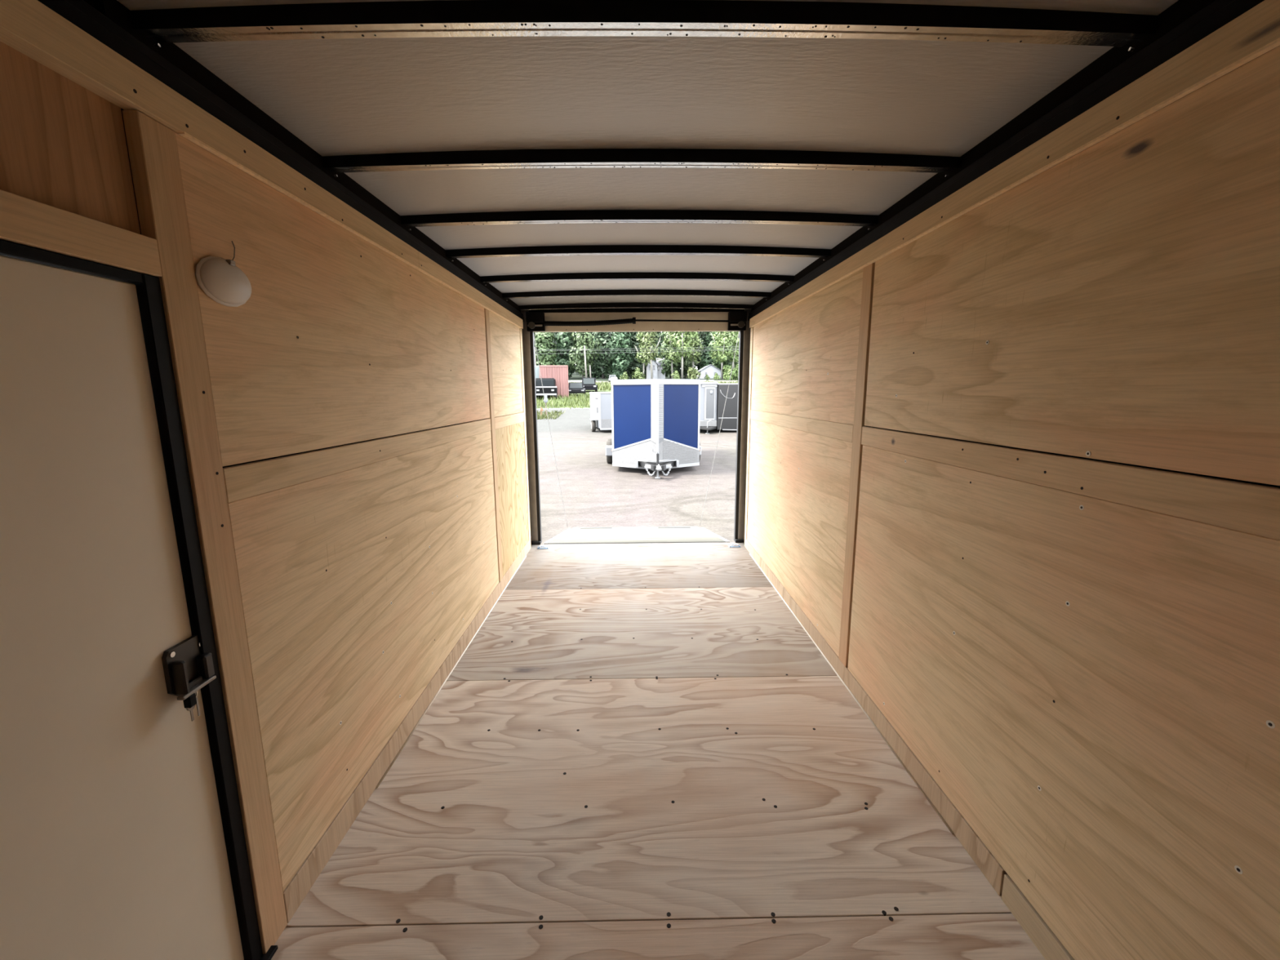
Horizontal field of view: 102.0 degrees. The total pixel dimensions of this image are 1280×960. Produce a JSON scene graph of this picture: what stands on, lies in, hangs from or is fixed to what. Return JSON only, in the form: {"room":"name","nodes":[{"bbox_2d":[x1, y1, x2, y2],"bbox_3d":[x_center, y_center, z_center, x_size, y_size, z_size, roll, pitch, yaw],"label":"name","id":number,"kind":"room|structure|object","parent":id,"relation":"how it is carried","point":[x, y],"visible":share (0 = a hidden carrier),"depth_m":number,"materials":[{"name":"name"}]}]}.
{"room":"cargo space","nodes":[
{"label":"cargo space","id":0,"kind":"room"},
{"bbox_2d":[0,0,531,954],"bbox_3d":[-1.040,0.095,1.740,0.098,2.340,6.430,0,10,-1],"label":"wall","id":1,"kind":"structure","parent":0,"point":[354,430],"depth_m":1.50,"materials":[{"name":"beige wood"}]},
{"bbox_2d":[0,239,278,959],"bbox_3d":[-1.004,0.492,0.832,0.068,1.721,0.846,0,10,-1],"label":"door","id":2,"kind":"structure","parent":1,"relation":"in","point":[122,836],"depth_m":0.98,"materials":[{"name":"white paint"}]},
{"bbox_2d":[195,240,251,306],"bbox_3d":[-0.993,-0.500,1.241,0.040,0.162,0.168,0,10,-1],"label":"dome lamp","id":3,"kind":"object","parent":1,"relation":"attached to","point":[220,278],"visible":1,"depth_m":1.22,"materials":[{"name":"white plastic"}]},
{"bbox_2d":[226,259,235,266],"bbox_3d":[-0.984,-0.522,1.244,0.012,0.012,0.018,0,10,-1],"label":"switch","id":4,"kind":"object","parent":3,"relation":"attached to","point":[228,262],"depth_m":1.24,"materials":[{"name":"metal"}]},
{"bbox_2d":[37,0,524,321],"bbox_3d":[-1.040,-0.943,1.564,0.056,0.067,6.430,0,10,-1],"label":"ceiling side rail","id":5,"kind":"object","parent":1,"relation":"attached to","point":[80,13],"depth_m":1.24,"materials":[{"name":"black metal"}]},
{"bbox_2d":[520,307,751,545],"bbox_3d":[-0.027,-0.482,4.917,2.210,2.280,0.125,0,10,-1],"label":"door frame","id":6,"kind":"structure","parent":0,"point":[534,320],"depth_m":4.78,"materials":[{"name":"metal"}]},
{"bbox_2d":[533,335,567,524],"bbox_3d":[-0.998,-0.383,5.976,0.006,2.423,1.964,0,10,0],"label":"cable","id":7,"kind":"object","parent":6,"relation":"attached to","point":[534,335],"visible":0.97,"depth_m":5.64,"materials":[{"name":"grey metal"}]},
{"bbox_2d":[543,526,729,544],"bbox_3d":[-0.045,0.666,6.283,1.865,0.460,2.285,0,10,-1],"label":"door","id":8,"kind":"structure","parent":6,"relation":"in","point":[623,535],"depth_m":5.93,"materials":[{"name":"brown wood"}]},
{"bbox_2d":[543,317,729,326],"bbox_3d":[-0.027,-1.443,4.720,1.690,0.075,0.058,0,10,-1],"label":"spring","id":9,"kind":"object","parent":6,"relation":"attached to","point":[633,320],"visible":1,"depth_m":4.70,"materials":[{"name":"black paint"}]},
{"bbox_2d":[699,331,739,525],"bbox_3d":[0.882,-0.398,6.002,0.006,2.423,1.966,-1,10,-3],"label":"cable","id":10,"kind":"object","parent":6,"relation":"attached to","point":[739,331],"visible":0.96,"depth_m":5.66,"materials":[{"name":"grey metal"}]},
{"bbox_2d":[117,0,1178,311],"bbox_3d":[0.015,-1.036,1.574,2.200,0.093,6.450,0,10,-1],"label":"ceiling","id":11,"kind":"structure","parent":0,"point":[567,153],"depth_m":1.44,"materials":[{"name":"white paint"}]},
{"bbox_2d":[271,542,1045,959],"bbox_3d":[0.027,1.200,1.944,2.148,0.081,6.430,0,10,-1],"label":"floor","id":12,"kind":"structure","parent":0,"point":[639,751],"depth_m":1.86,"materials":[{"name":"beige wood"}]},
{"bbox_2d":[537,545,549,549],"bbox_3d":[-0.926,0.642,4.965,0.110,0.018,0.080,0,10,-1],"label":"ring","id":13,"kind":"object","parent":12,"relation":"on","point":[541,547],"visible":1,"depth_m":4.94,"materials":[{"name":"metal"}]},
{"bbox_2d":[728,543,741,547],"bbox_3d":[0.908,0.629,4.980,0.110,0.018,0.080,0,10,-1],"label":"ring","id":14,"kind":"object","parent":12,"relation":"on","point":[731,545],"visible":1,"depth_m":4.96,"materials":[{"name":"metal"}]},
{"bbox_2d":[744,0,1279,959],"bbox_3d":[1.064,0.079,1.769,0.062,2.340,6.430,0,10,-1],"label":"wall","id":15,"kind":"structure","parent":0,"point":[1012,470],"depth_m":1.25,"materials":[{"name":"beige wood"}]},
{"bbox_2d":[748,0,1264,320],"bbox_3d":[1.071,-0.959,1.593,0.056,0.067,6.430,0,10,-1],"label":"ceiling side rail","id":16,"kind":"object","parent":15,"relation":"attached to","point":[1219,13],"depth_m":1.27,"materials":[{"name":"black metal"}]},
{"label":"outside","id":17,"kind":"structure","parent":0,"visible":0},
{"bbox_2d":[536,389,611,408],"bbox_3d":[1.524,-10.971,64.098,95.000,2.583,54.000,0,10,-1],"label":"grass bank","id":18,"kind":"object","parent":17,"point":[603,390],"visible":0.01,"depth_m":41.35,"materials":[{"name":"green plant"}]},
{"bbox_2d":[535,365,539,397],"bbox_3d":[-10.033,-8.909,47.269,1.730,2.750,5.000,-2,10,-12],"label":"box truck","id":19,"kind":"object","parent":18,"relation":"on","point":[537,371],"visible":0.02,"depth_m":44.87,"materials":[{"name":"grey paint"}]},
{"bbox_2d":[535,377,557,398],"bbox_3d":[-8.073,-7.754,44.149,1.976,1.780,3.280,-2,10,-10],"label":"flatbed truck","id":20,"kind":"object","parent":18,"relation":"on","point":[549,388],"visible":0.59,"depth_m":42.82,"materials":[{"name":"paint"}]},
{"bbox_2d":[538,364,568,397],"bbox_3d":[-7.862,-8.928,47.387,2.440,2.760,6.085,-2,10,-9],"label":"shipping container","id":21,"kind":"object","parent":18,"relation":"on","point":[560,373],"visible":0.57,"depth_m":44.47,"materials":[{"name":"red metal"}]},
{"bbox_2d":[568,382,585,395],"bbox_3d":[-6.071,-8.613,49.226,1.733,1.280,4.260,-1,10,-7],"label":"sedan","id":22,"kind":"object","parent":18,"relation":"on","point":[577,388],"visible":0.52,"depth_m":48.48,"materials":[{"name":"black metal"}]},
{"bbox_2d":[580,345,588,377],"bbox_3d":[-9.554,-19.835,89.812,1.400,6.710,0.320,0,10,-1],"label":"utility pole","id":23,"kind":"object","parent":18,"relation":"on","point":[584,349],"visible":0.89,"depth_m":89.55,"materials":[{"name":"white wood"}]},
{"bbox_2d":[535,348,728,351],"bbox_3d":[-3.920,-22.650,89.470,75.000,0.566,0.026,0,10,-1],"label":"power line","id":24,"kind":"object","parent":23,"relation":"attached to","point":[720,348],"visible":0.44,"depth_m":89.42,"materials":[{"name":"grey metal"}]},
{"bbox_2d":[595,349,738,353],"bbox_3d":[-3.918,-22.388,89.463,75.000,1.057,0.026,0,10,-1],"label":"power line","id":25,"kind":"object","parent":23,"relation":"attached to","point":[734,349],"visible":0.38,"depth_m":89.60,"materials":[{"name":"grey metal"}]},
{"bbox_2d":[609,346,737,349],"bbox_3d":[-3.920,-22.963,89.315,75.000,0.834,0.026,0,10,-1],"label":"power line","id":26,"kind":"object","parent":23,"relation":"attached to","point":[732,346],"visible":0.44,"depth_m":89.47,"materials":[{"name":"grey metal"}]},
{"bbox_2d":[582,377,597,391],"bbox_3d":[-5.625,-10.415,56.944,1.833,1.600,5.060,-1,10,-5],"label":"pickup","id":27,"kind":"object","parent":18,"relation":"on","point":[589,384],"visible":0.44,"depth_m":55.95,"materials":[{"name":"black metal"}]},
{"bbox_2d":[568,379,737,390],"bbox_3d":[-2.192,-13.913,75.263,46.423,1.825,29.473,0,10,-1],"label":"grass","id":28,"kind":"structure","parent":18,"relation":"on","point":[606,385],"depth_m":73.04,"materials":[{"name":"green plant"}]},
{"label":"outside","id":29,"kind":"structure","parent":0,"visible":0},
{"bbox_2d":[537,408,737,544],"bbox_3d":[-0.172,-0.456,12.094,60.000,0.792,52.000,0,10,-1],"label":"ground","id":30,"kind":"structure","parent":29,"point":[596,493],"depth_m":11.04,"materials":[{"name":"beige concrete"}]},
{"bbox_2d":[543,393,547,413],"bbox_3d":[-5.920,-4.704,32.608,0.280,1.420,0.080,0,10,-1],"label":"marker sign","id":31,"kind":"object","parent":30,"relation":"on","point":[545,394],"visible":0.91,"depth_m":32.51,"materials":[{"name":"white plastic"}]},
{"bbox_2d":[537,409,565,419],"bbox_3d":[-7.526,-4.221,33.160,5.032,0.534,4.218,0,10,-1],"label":"grass patch","id":32,"kind":"structure","parent":30,"relation":"on","point":[556,415],"depth_m":32.86,"materials":[{"name":"green plant"}]},
{"bbox_2d":[589,391,611,431],"bbox_3d":[-1.297,-3.485,26.409,2.521,1.960,4.520,-3,10,-13],"label":"trailer","id":33,"kind":"object","parent":30,"relation":"on","point":[600,402],"visible":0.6,"depth_m":25.23,"materials":[{"name":"metal"}]},
{"bbox_2d":[604,377,701,478],"bbox_3d":[0.361,-1.627,14.337,2.616,2.340,6.000,0,10,-1],"label":"trailer","id":34,"kind":"object","parent":30,"relation":"on","point":[655,422],"visible":1,"depth_m":12.47,"materials":[{"name":"metal"}]},
{"bbox_2d":[699,382,718,434],"bbox_3d":[2.794,-3.728,26.394,1.821,2.401,5.200,0,10,-1],"label":"trailer","id":35,"kind":"object","parent":30,"relation":"on","point":[708,390],"visible":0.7,"depth_m":24.84,"materials":[{"name":"metal"}]},
{"bbox_2d":[708,383,737,430],"bbox_3d":[4.835,-3.820,27.049,2.521,2.340,4.539,0,10,-1],"label":"trailer","id":36,"kind":"object","parent":30,"relation":"on","point":[729,422],"visible":0.23,"depth_m":24.83,"materials":[{"name":"metal"}]},
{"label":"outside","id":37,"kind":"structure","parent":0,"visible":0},
{"bbox_2d":[568,368,737,381],"bbox_3d":[2.310,-35.982,173.477,200.000,8.971,146.000,0,10,-1],"label":"hillside","id":38,"kind":"structure","parent":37,"point":[575,376],"depth_m":132.29,"materials":[{"name":"green plant"}]},
{"bbox_2d":[533,332,556,365],"bbox_3d":[-20.745,-27.858,112.749,5.625,12.848,7.014,-2,10,-8],"label":"leafy tree","id":39,"kind":"object","parent":38,"relation":"on","point":[543,340],"visible":0.73,"depth_m":111.40,"materials":[{"name":"green plant"}]},
{"bbox_2d":[533,332,559,365],"bbox_3d":[-23.566,-34.243,129.990,10.060,18.286,10.976,0,10,-1],"label":"leafy tree","id":40,"kind":"object","parent":38,"relation":"on","point":[553,340],"visible":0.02,"depth_m":128.84,"materials":[{"name":"green plant"}]},
{"bbox_2d":[552,332,577,378],"bbox_3d":[-16.119,-28.933,114.526,7.274,14.270,7.852,1,10,10],"label":"leafy tree","id":41,"kind":"object","parent":38,"relation":"on","point":[561,338],"visible":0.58,"depth_m":113.12,"materials":[{"name":"green plant"}]},
{"bbox_2d":[572,332,598,378],"bbox_3d":[-13.030,-34.342,129.723,8.148,18.700,9.932,-5,11,-27],"label":"leafy tree","id":42,"kind":"object","parent":38,"relation":"on","point":[592,372],"visible":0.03,"depth_m":130.55,"materials":[{"name":"green plant"}]},
{"bbox_2d":[568,332,604,377],"bbox_3d":[-11.926,-28.002,111.740,7.776,13.468,6.320,-6,11,-28],"label":"leafy tree","id":43,"kind":"object","parent":38,"relation":"on","point":[583,339],"visible":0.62,"depth_m":110.66,"materials":[{"name":"green plant"}]},
{"bbox_2d":[592,332,613,378],"bbox_3d":[-9.359,-32.662,130.391,8.064,14.943,8.798,-2,10,-10],"label":"leafy tree","id":44,"kind":"object","parent":38,"relation":"on","point":[596,375],"visible":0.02,"depth_m":130.01,"materials":[{"name":"green plant"}]},
{"bbox_2d":[586,332,620,378],"bbox_3d":[-7.729,-29.937,115.248,9.975,15.996,9.143,8,13,39],"label":"leafy tree","id":45,"kind":"object","parent":38,"relation":"on","point":[602,363],"visible":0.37,"depth_m":114.76,"materials":[{"name":"green plant"}]},
{"bbox_2d":[605,332,634,379],"bbox_3d":[-4.356,-28.539,113.912,6.910,13.572,7.459,-4,10,-21],"label":"leafy tree","id":46,"kind":"object","parent":38,"relation":"on","point":[620,365],"visible":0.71,"depth_m":112.76,"materials":[{"name":"green plant"}]},
{"bbox_2d":[619,371,630,379],"bbox_3d":[-3.226,-20.811,104.510,2.095,2.277,1.857,3,10,18],"label":"shrub","id":47,"kind":"object","parent":38,"relation":"on","point":[624,376],"visible":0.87,"depth_m":104.19,"materials":[{"name":"green plant"}]},
{"bbox_2d":[620,342,632,359],"bbox_3d":[-2.375,-33.618,131.763,7.549,16.040,6.994,-1,10,-2],"label":"leafy tree","id":48,"kind":"object","parent":38,"relation":"on","point":[625,343],"visible":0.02,"depth_m":130.41,"materials":[{"name":"green plant"}]},
{"bbox_2d":[626,331,648,379],"bbox_3d":[-0.449,-28.737,117.403,6.373,12.763,7.768,3,10,18],"label":"leafy tree","id":49,"kind":"object","parent":38,"relation":"on","point":[635,363],"visible":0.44,"depth_m":115.50,"materials":[{"name":"green plant"}]},
{"bbox_2d":[631,367,645,379],"bbox_3d":[-0.288,-21.135,104.670,2.929,3.246,2.235,9,13,43],"label":"shrub","id":50,"kind":"object","parent":38,"relation":"on","point":[637,373],"visible":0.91,"depth_m":104.11,"materials":[{"name":"green plant"}]},
{"bbox_2d":[634,331,653,375],"bbox_3d":[1.074,-26.620,108.574,4.164,11.684,4.732,5,11,28],"label":"slender tree","id":51,"kind":"object","parent":38,"relation":"on","point":[640,334],"visible":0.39,"depth_m":108.10,"materials":[{"name":"green plant"}]},
{"bbox_2d":[639,331,662,378],"bbox_3d":[2.050,-26.942,105.285,5.619,13.890,4.945,-6,11,-29],"label":"slender tree","id":52,"kind":"object","parent":38,"relation":"on","point":[651,335],"visible":0.69,"depth_m":104.79,"materials":[{"name":"green plant"}]},
{"bbox_2d":[640,331,665,378],"bbox_3d":[2.390,-32.047,127.402,8.286,15.136,6.798,1,10,7],"label":"leafy tree","id":53,"kind":"object","parent":38,"relation":"on","point":[658,353],"visible":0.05,"depth_m":127.02,"materials":[{"name":"green plant"}]},
{"bbox_2d":[646,358,665,378],"bbox_3d":[3.681,-25.877,120.942,4.525,5.120,7.500,0,10,-1],"label":"house","id":54,"kind":"structure","parent":38,"relation":"on","point":[657,374],"depth_m":117.86,"materials":[{"name":"grey"}]},
{"bbox_2d":[653,331,662,358],"bbox_3d":[3.460,-38.609,152.967,9.741,15.502,7.991,1,10,10],"label":"leafy tree","id":55,"kind":"object","parent":38,"relation":"on","point":[659,333],"visible":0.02,"depth_m":149.83,"materials":[{"name":"green plant"}]},
{"bbox_2d":[656,333,679,378],"bbox_3d":[7.336,-33.766,131.503,9.676,16.495,10.557,-2,10,-12],"label":"leafy tree","id":56,"kind":"object","parent":38,"relation":"on","point":[660,340],"visible":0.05,"depth_m":130.08,"materials":[{"name":"green plant"}]},
{"bbox_2d":[657,331,680,378],"bbox_3d":[7.442,-29.993,118.812,7.014,14.600,5.625,-9,13,-41],"label":"leafy tree","id":57,"kind":"object","parent":38,"relation":"on","point":[667,368],"visible":0.21,"depth_m":117.80,"materials":[{"name":"green plant"}]},
{"bbox_2d":[660,331,684,378],"bbox_3d":[6.970,-27.052,109.110,5.165,12.254,5.142,3,10,18],"label":"slender tree","id":58,"kind":"object","parent":38,"relation":"on","point":[671,356],"visible":0.71,"depth_m":108.21,"materials":[{"name":"green plant"}]},
{"bbox_2d":[671,370,680,378],"bbox_3d":[7.352,-20.945,104.706,1.857,2.443,2.095,4,10,22],"label":"shrub","id":59,"kind":"object","parent":38,"relation":"on","point":[676,373],"visible":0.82,"depth_m":104.06,"materials":[{"name":"green plant"}]},
{"bbox_2d":[672,331,697,378],"bbox_3d":[9.140,-27.640,104.749,5.489,15.476,6.567,0,10,3],"label":"slender tree","id":60,"kind":"object","parent":38,"relation":"on","point":[686,348],"visible":0.47,"depth_m":104.60,"materials":[{"name":"green plant"}]},
{"bbox_2d":[677,331,700,378],"bbox_3d":[10.993,-30.149,120.307,7.484,14.292,8.777,-4,10,-21],"label":"leafy tree","id":61,"kind":"object","parent":38,"relation":"on","point":[687,363],"visible":0.18,"depth_m":119.66,"materials":[{"name":"green plant"}]},
{"bbox_2d":[676,331,702,377],"bbox_3d":[12.202,-35.130,133.983,8.689,17.796,9.380,-1,10,-2],"label":"leafy tree","id":62,"kind":"object","parent":38,"relation":"on","point":[680,370],"visible":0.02,"depth_m":133.98,"materials":[{"name":"green plant"}]},
{"bbox_2d":[686,366,701,379],"bbox_3d":[10.775,-21.224,104.162,2.782,3.336,2.825,-3,10,-16],"label":"shrub","id":63,"kind":"object","parent":38,"relation":"on","point":[692,372],"visible":0.93,"depth_m":103.55,"materials":[{"name":"green plant"}]},
{"bbox_2d":[685,333,705,367],"bbox_3d":[11.650,-27.543,110.257,4.425,12.804,5.027,1,10,6],"label":"slender tree","id":64,"kind":"object","parent":38,"relation":"on","point":[695,343],"visible":0.44,"depth_m":109.67,"materials":[{"name":"green plant"}]},
{"bbox_2d":[694,331,711,369],"bbox_3d":[18.386,-40.730,154.792,9.639,18.503,10.405,2,10,15],"label":"leafy tree","id":65,"kind":"object","parent":38,"relation":"on","point":[698,366],"visible":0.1,"depth_m":153.19,"materials":[{"name":"green plant"}]},
{"bbox_2d":[697,331,717,370],"bbox_3d":[18.598,-34.676,134.576,8.178,16.946,9.968,-9,13,-43],"label":"leafy tree","id":66,"kind":"object","parent":38,"relation":"on","point":[708,360],"visible":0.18,"depth_m":133.26,"materials":[{"name":"green plant"}]},
{"bbox_2d":[696,364,720,380],"bbox_3d":[14.716,-23.225,111.924,4.700,3.100,8.500,0,10,-1],"label":"house","id":67,"kind":"structure","parent":38,"relation":"on","point":[710,370],"depth_m":108.00,"materials":[{"name":"grey"}]},
{"bbox_2d":[714,372,720,379],"bbox_3d":[15.552,-20.695,104.222,1.571,1.853,1.392,8,13,40],"label":"shrub","id":68,"kind":"object","parent":38,"relation":"on","point":[716,376],"visible":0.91,"depth_m":104.01,"materials":[{"name":"green plant"}]},
{"bbox_2d":[707,331,732,369],"bbox_3d":[18.534,-29.599,117.903,5.921,14.013,7.384,3,10,20],"label":"leafy tree","id":69,"kind":"object","parent":38,"relation":"on","point":[717,364],"visible":0.19,"depth_m":117.20,"materials":[{"name":"green plant"}]},
{"bbox_2d":[710,331,732,378],"bbox_3d":[16.778,-26.313,104.738,5.444,12.632,5.469,-2,10,-11],"label":"slender tree","id":70,"kind":"object","parent":38,"relation":"on","point":[722,341],"visible":0.76,"depth_m":103.98,"materials":[{"name":"green plant"}]},
{"bbox_2d":[722,363,736,380],"bbox_3d":[17.989,-21.581,104.672,3.091,3.911,3.139,4,11,24],"label":"shrub","id":71,"kind":"object","parent":38,"relation":"on","point":[726,370],"visible":0.93,"depth_m":103.98,"materials":[{"name":"green plant"}]},
{"bbox_2d":[722,331,738,368],"bbox_3d":[19.346,-26.642,106.865,5.911,12.304,4.940,-1,10,-4],"label":"slender tree","id":72,"kind":"object","parent":38,"relation":"on","point":[735,334],"visible":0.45,"depth_m":106.40,"materials":[{"name":"green plant"}]},
{"bbox_2d":[728,331,739,368],"bbox_3d":[22.947,-28.732,115.733,7.484,13.056,8.777,-3,10,-13],"label":"leafy tree","id":73,"kind":"object","parent":38,"relation":"on","point":[731,345],"visible":0.05,"depth_m":115.42,"materials":[{"name":"green plant"}]},
{"bbox_2d":[732,364,738,380],"bbox_3d":[19.851,-21.484,104.891,3.661,3.901,2.794,-2,10,-9],"label":"shrub","id":74,"kind":"object","parent":38,"relation":"on","point":[736,368],"visible":0.41,"depth_m":104.09,"materials":[{"name":"green plant"}]},
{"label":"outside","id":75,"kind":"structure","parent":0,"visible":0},
{"bbox_2d":[568,380,737,383],"bbox_3d":[1.020,-18.140,96.349,125.000,0.869,12.000,0,10,-1],"label":"road","id":76,"kind":"structure","parent":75,"point":[701,380],"depth_m":100.31,"materials":[{"name":"grey asphalt"}]},
{"bbox_2d":[608,374,615,382],"bbox_3d":[-5.306,-19.529,99.839,1.483,1.350,3.660,-1,10,-3],"label":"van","id":77,"kind":"object","parent":76,"relation":"on","point":[610,375],"visible":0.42,"depth_m":98.81,"materials":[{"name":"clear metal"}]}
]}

